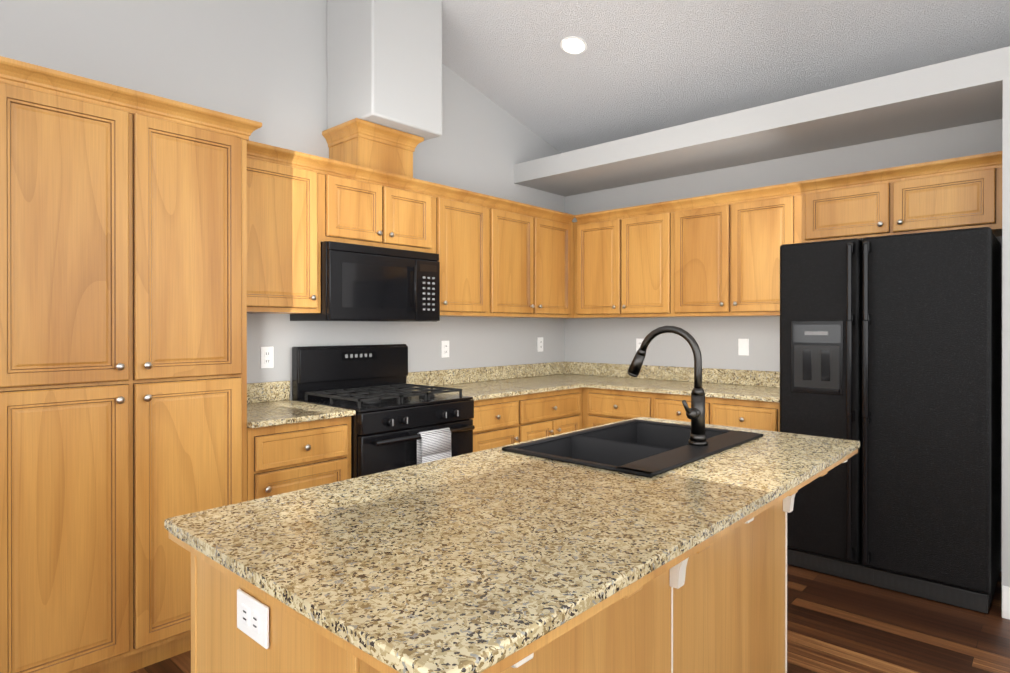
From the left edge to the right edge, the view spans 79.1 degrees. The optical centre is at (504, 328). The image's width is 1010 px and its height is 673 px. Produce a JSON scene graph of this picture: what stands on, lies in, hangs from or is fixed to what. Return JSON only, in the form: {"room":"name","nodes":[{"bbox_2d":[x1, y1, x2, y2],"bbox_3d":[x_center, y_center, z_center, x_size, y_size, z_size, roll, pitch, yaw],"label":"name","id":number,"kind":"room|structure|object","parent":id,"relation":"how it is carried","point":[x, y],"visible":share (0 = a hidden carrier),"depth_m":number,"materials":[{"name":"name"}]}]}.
{"room":"kitchen","nodes":[
{"label":"kitchen","id":0,"kind":"room"},
{"bbox_2d":[0,0,564,399],"bbox_3d":[-2.016,-1.038,2.574,0.150,4.690,7.650,0,0,42],"label":"wall","id":1,"kind":"structure","parent":0,"point":[264,62],"depth_m":3.34,"materials":[{"name":"paint"}]},
{"bbox_2d":[260,346,273,368],"bbox_3d":[-1.272,0.156,3.273,0.009,0.116,0.072,0,0,42],"label":"electrical outlet","id":2,"kind":"object","parent":1,"relation":"attached to","point":[267,356],"depth_m":3.27,"materials":[{"name":"white plastic"}]},
{"bbox_2d":[247,146,326,313],"bbox_3d":[-1.233,-0.452,3.059,0.350,0.745,0.512,0,0,42],"label":"upper cabinet","id":3,"kind":"object","parent":1,"relation":"attached to","point":[287,197],"depth_m":2.98,"materials":[{"name":"brown wood"}]},
{"bbox_2d":[283,122,438,253],"bbox_3d":[-0.805,-0.768,3.528,0.350,0.635,0.760,0,0,42],"label":"upper cabinet","id":4,"kind":"object","parent":1,"relation":"attached to","point":[374,198],"depth_m":3.42,"materials":[{"name":"brown wood"}]},
{"bbox_2d":[290,241,439,321],"bbox_3d":[-0.772,-0.244,3.499,0.440,0.407,0.752,0,0,42],"label":"microwave","id":5,"kind":"object","parent":4,"relation":"attached to","point":[362,283],"visible":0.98,"depth_m":3.32,"materials":[{"name":"black metal"}]},
{"bbox_2d":[327,0,441,140],"bbox_3d":[-0.700,-1.601,3.572,0.450,0.930,0.500,0,0,42],"label":"chase","id":6,"kind":"object","parent":1,"relation":"attached to","point":[384,62],"visible":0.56,"depth_m":3.40,"materials":[{"name":"paint"}]},
{"bbox_2d":[441,341,448,357],"bbox_3d":[-0.411,0.143,4.219,0.009,0.116,0.072,0,0,42],"label":"electrical outlet","id":7,"kind":"object","parent":1,"relation":"attached to","point":[444,344],"depth_m":4.21,"materials":[{"name":"white plastic"}]},
{"bbox_2d":[439,190,494,316],"bbox_3d":[-0.389,-0.454,3.985,0.350,0.745,0.475,0,0,42],"label":"upper cabinet","id":8,"kind":"object","parent":1,"relation":"attached to","point":[466,223],"depth_m":3.90,"materials":[{"name":"brown wood"}]},
{"bbox_2d":[495,202,573,317],"bbox_3d":[0.076,-0.455,4.496,0.350,0.745,0.907,0,0,42],"label":"upper cabinet","id":9,"kind":"object","parent":1,"relation":"attached to","point":[498,257],"depth_m":4.40,"materials":[{"name":"brown wood"}]},
{"bbox_2d":[537,337,542,351],"bbox_3d":[0.290,0.130,4.988,0.009,0.116,0.072,0,0,42],"label":"electrical outlet","id":10,"kind":"object","parent":1,"relation":"attached to","point":[539,339],"depth_m":4.98,"materials":[{"name":"white plastic"}]},
{"bbox_2d":[130,564,1009,672],"bbox_3d":[0.202,1.362,0.559,6.150,0.100,7.650,0,0,42],"label":"floor","id":11,"kind":"structure","parent":0,"point":[835,624],"depth_m":2.62,"materials":[{"name":"brown wood"}]},
{"bbox_2d":[0,56,261,672],"bbox_3d":[-1.571,0.220,2.460,0.660,2.174,0.916,0,0,42],"label":"pantry cabinet","id":12,"kind":"object","parent":11,"relation":"on","point":[123,323],"visible":0.94,"depth_m":2.20,"materials":[{"name":"brown wood"}]},
{"bbox_2d":[247,416,350,500],"bbox_3d":[-1.131,0.863,2.966,0.630,0.886,0.509,0,0,42],"label":"base cabinet","id":13,"kind":"object","parent":11,"relation":"on","point":[284,458],"depth_m":2.73,"materials":[{"name":"brown wood"}]},
{"bbox_2d":[247,381,355,427],"bbox_3d":[-1.124,0.353,2.958,0.649,0.130,0.509,0,0,42],"label":"countertop","id":14,"kind":"structure","parent":13,"relation":"on","point":[270,404],"depth_m":2.96,"materials":[{"name":"beige stone"}]},
{"bbox_2d":[292,344,474,478],"bbox_3d":[-0.648,0.702,3.388,0.731,1.205,0.752,0,0,42],"label":"gas range","id":15,"kind":"object","parent":11,"relation":"on","point":[397,421],"visible":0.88,"depth_m":3.31,"materials":[{"name":"black metal"}]},
{"bbox_2d":[417,427,450,463],"bbox_3d":[-0.368,0.662,3.187,0.045,0.268,0.200,0,0,42],"label":"towel","id":16,"kind":"object","parent":15,"relation":"hanging from","point":[432,445],"depth_m":3.16,"materials":[{"name":"white fabric"}]},
{"bbox_2d":[472,395,522,451],"bbox_3d":[-0.290,0.861,3.890,0.630,0.886,0.457,0,0,42],"label":"base cabinet","id":17,"kind":"object","parent":11,"relation":"on","point":[498,422],"depth_m":3.70,"materials":[{"name":"brown wood"}]},
{"bbox_2d":[164,445,859,672],"bbox_3d":[0.267,0.864,1.709,0.851,0.890,1.946,0,0,42],"label":"kitchen island","id":18,"kind":"object","parent":11,"relation":"on","point":[718,604],"depth_m":1.38,"materials":[{"name":"brown wood"}]},
{"bbox_2d":[164,418,859,672],"bbox_3d":[0.267,0.407,1.708,0.865,0.023,1.960,0,0,42],"label":"island countertop","id":19,"kind":"structure","parent":18,"relation":"on","point":[446,565],"depth_m":1.17,"materials":[{"name":"beige stone"}]},
{"bbox_2d":[500,417,767,476],"bbox_3d":[0.465,0.487,2.096,0.535,0.208,0.830,0,0,42],"label":"sink","id":20,"kind":"object","parent":19,"relation":"in","point":[642,446],"depth_m":2.12,"materials":[{"name":"black stone"}]},
{"bbox_2d":[628,325,711,444],"bbox_3d":[0.532,0.186,2.074,0.295,0.392,0.126,0,0,42],"label":"faucet","id":21,"kind":"object","parent":20,"relation":"on","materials":[{"name":"brown metal"}]},
{"bbox_2d":[523,387,582,441],"bbox_3d":[0.086,0.860,4.302,0.630,0.886,0.658,0,0,42],"label":"base cabinet","id":22,"kind":"object","parent":11,"relation":"on","point":[550,413],"depth_m":4.09,"materials":[{"name":"brown wood"}]},
{"bbox_2d":[407,364,582,400],"bbox_3d":[-0.065,0.350,4.116,0.655,0.130,1.095,0,0,42],"label":"countertop","id":23,"kind":"structure","parent":22,"relation":"on","point":[479,383],"depth_m":4.31,"materials":[{"name":"beige stone"}]},
{"bbox_2d":[527,361,779,402],"bbox_3d":[1.021,0.350,4.322,1.985,0.130,0.674,0,0,42],"label":"countertop","id":24,"kind":"structure","parent":22,"relation":"on","point":[755,385],"depth_m":4.25,"materials":[{"name":"beige stone"}]},
{"bbox_2d":[583,387,650,428],"bbox_3d":[0.960,0.859,4.409,0.560,0.886,0.630,0,0,42],"label":"base cabinet","id":25,"kind":"object","parent":11,"relation":"on","point":[603,406],"depth_m":4.20,"materials":[{"name":"brown wood"}]},
{"bbox_2d":[651,393,710,423],"bbox_3d":[1.313,0.860,4.087,0.395,0.886,0.630,0,0,42],"label":"base cabinet","id":26,"kind":"object","parent":11,"relation":"on","point":[663,406],"depth_m":3.90,"materials":[{"name":"brown wood"}]},
{"bbox_2d":[711,397,779,431],"bbox_3d":[1.614,0.861,3.813,0.421,0.886,0.630,0,0,42],"label":"base cabinet","id":27,"kind":"object","parent":11,"relation":"on","point":[760,415],"depth_m":3.58,"materials":[{"name":"brown wood"}]},
{"bbox_2d":[780,227,1000,613],"bbox_3d":[2.052,0.417,3.282,0.915,1.764,0.760,0,0,42],"label":"refrigerator","id":28,"kind":"object","parent":11,"relation":"on","point":[890,353],"visible":0.96,"depth_m":2.99,"materials":[{"name":"black metal"}]},
{"bbox_2d":[441,0,1009,152],"bbox_3d":[0.202,-2.439,0.550,6.150,2.017,7.650,0,0,42],"label":"ceiling","id":29,"kind":"structure","parent":0,"point":[637,67],"depth_m":3.68,"materials":[{"name":"paint"}]},
{"bbox_2d":[560,36,586,54],"bbox_3d":[0.426,-1.753,3.790,0.169,0.046,0.165,0,0,36],"label":"recessed light","id":30,"kind":"object","parent":29,"relation":"in","point":[574,45],"visible":1,"depth_m":3.73,"materials":[{"name":"white"}]},
{"bbox_2d":[514,48,1002,196],"bbox_3d":[1.383,-1.199,4.002,2.950,0.145,0.660,0,0,42],"label":"soffit","id":31,"kind":"structure","parent":0,"point":[967,90],"depth_m":3.53,"materials":[{"name":"paint"}]},
{"bbox_2d":[565,119,1002,570],"bbox_3d":[2.783,-0.166,3.277,6.000,2.943,0.150,0,0,42],"label":"wall","id":32,"kind":"structure","parent":0,"point":[602,340],"depth_m":4.28,"materials":[{"name":"paint"}]},
{"bbox_2d":[636,338,643,351],"bbox_3d":[1.051,0.136,4.747,0.072,0.116,0.009,0,0,42],"label":"electrical outlet","id":33,"kind":"object","parent":32,"relation":"attached to","point":[638,341],"depth_m":4.76,"materials":[{"name":"white plastic"}]},
{"bbox_2d":[738,339,748,355],"bbox_3d":[1.641,0.127,4.207,0.072,0.116,0.013,0,0,42],"label":"electrical outlet","id":34,"kind":"object","parent":32,"relation":"attached to","point":[743,344],"depth_m":4.20,"materials":[{"name":"white plastic"}]},
{"bbox_2d":[574,151,1001,317],"bbox_3d":[1.597,-0.476,3.995,2.615,0.789,0.380,0,0,42],"label":"upper cabinet","id":35,"kind":"object","parent":32,"relation":"attached to","point":[715,255],"visible":1,"depth_m":3.86,"materials":[{"name":"brown wood"}]},
{"bbox_2d":[1002,46,1009,586],"bbox_3d":[3.600,0.021,1.985,3.050,2.575,0.660,0,0,42],"label":"wall","id":36,"kind":"structure","parent":0,"point":[1006,337],"depth_m":2.76,"materials":[{"name":"paint"}]},
{"bbox_2d":[1002,585,1009,619],"bbox_3d":[3.373,1.236,1.738,3.049,0.145,0.015,0,0,42],"label":"baseboard","id":37,"kind":"structure","parent":36,"relation":"attached to","point":[1005,602],"depth_m":2.75,"materials":[{"name":"white"}]}
]}

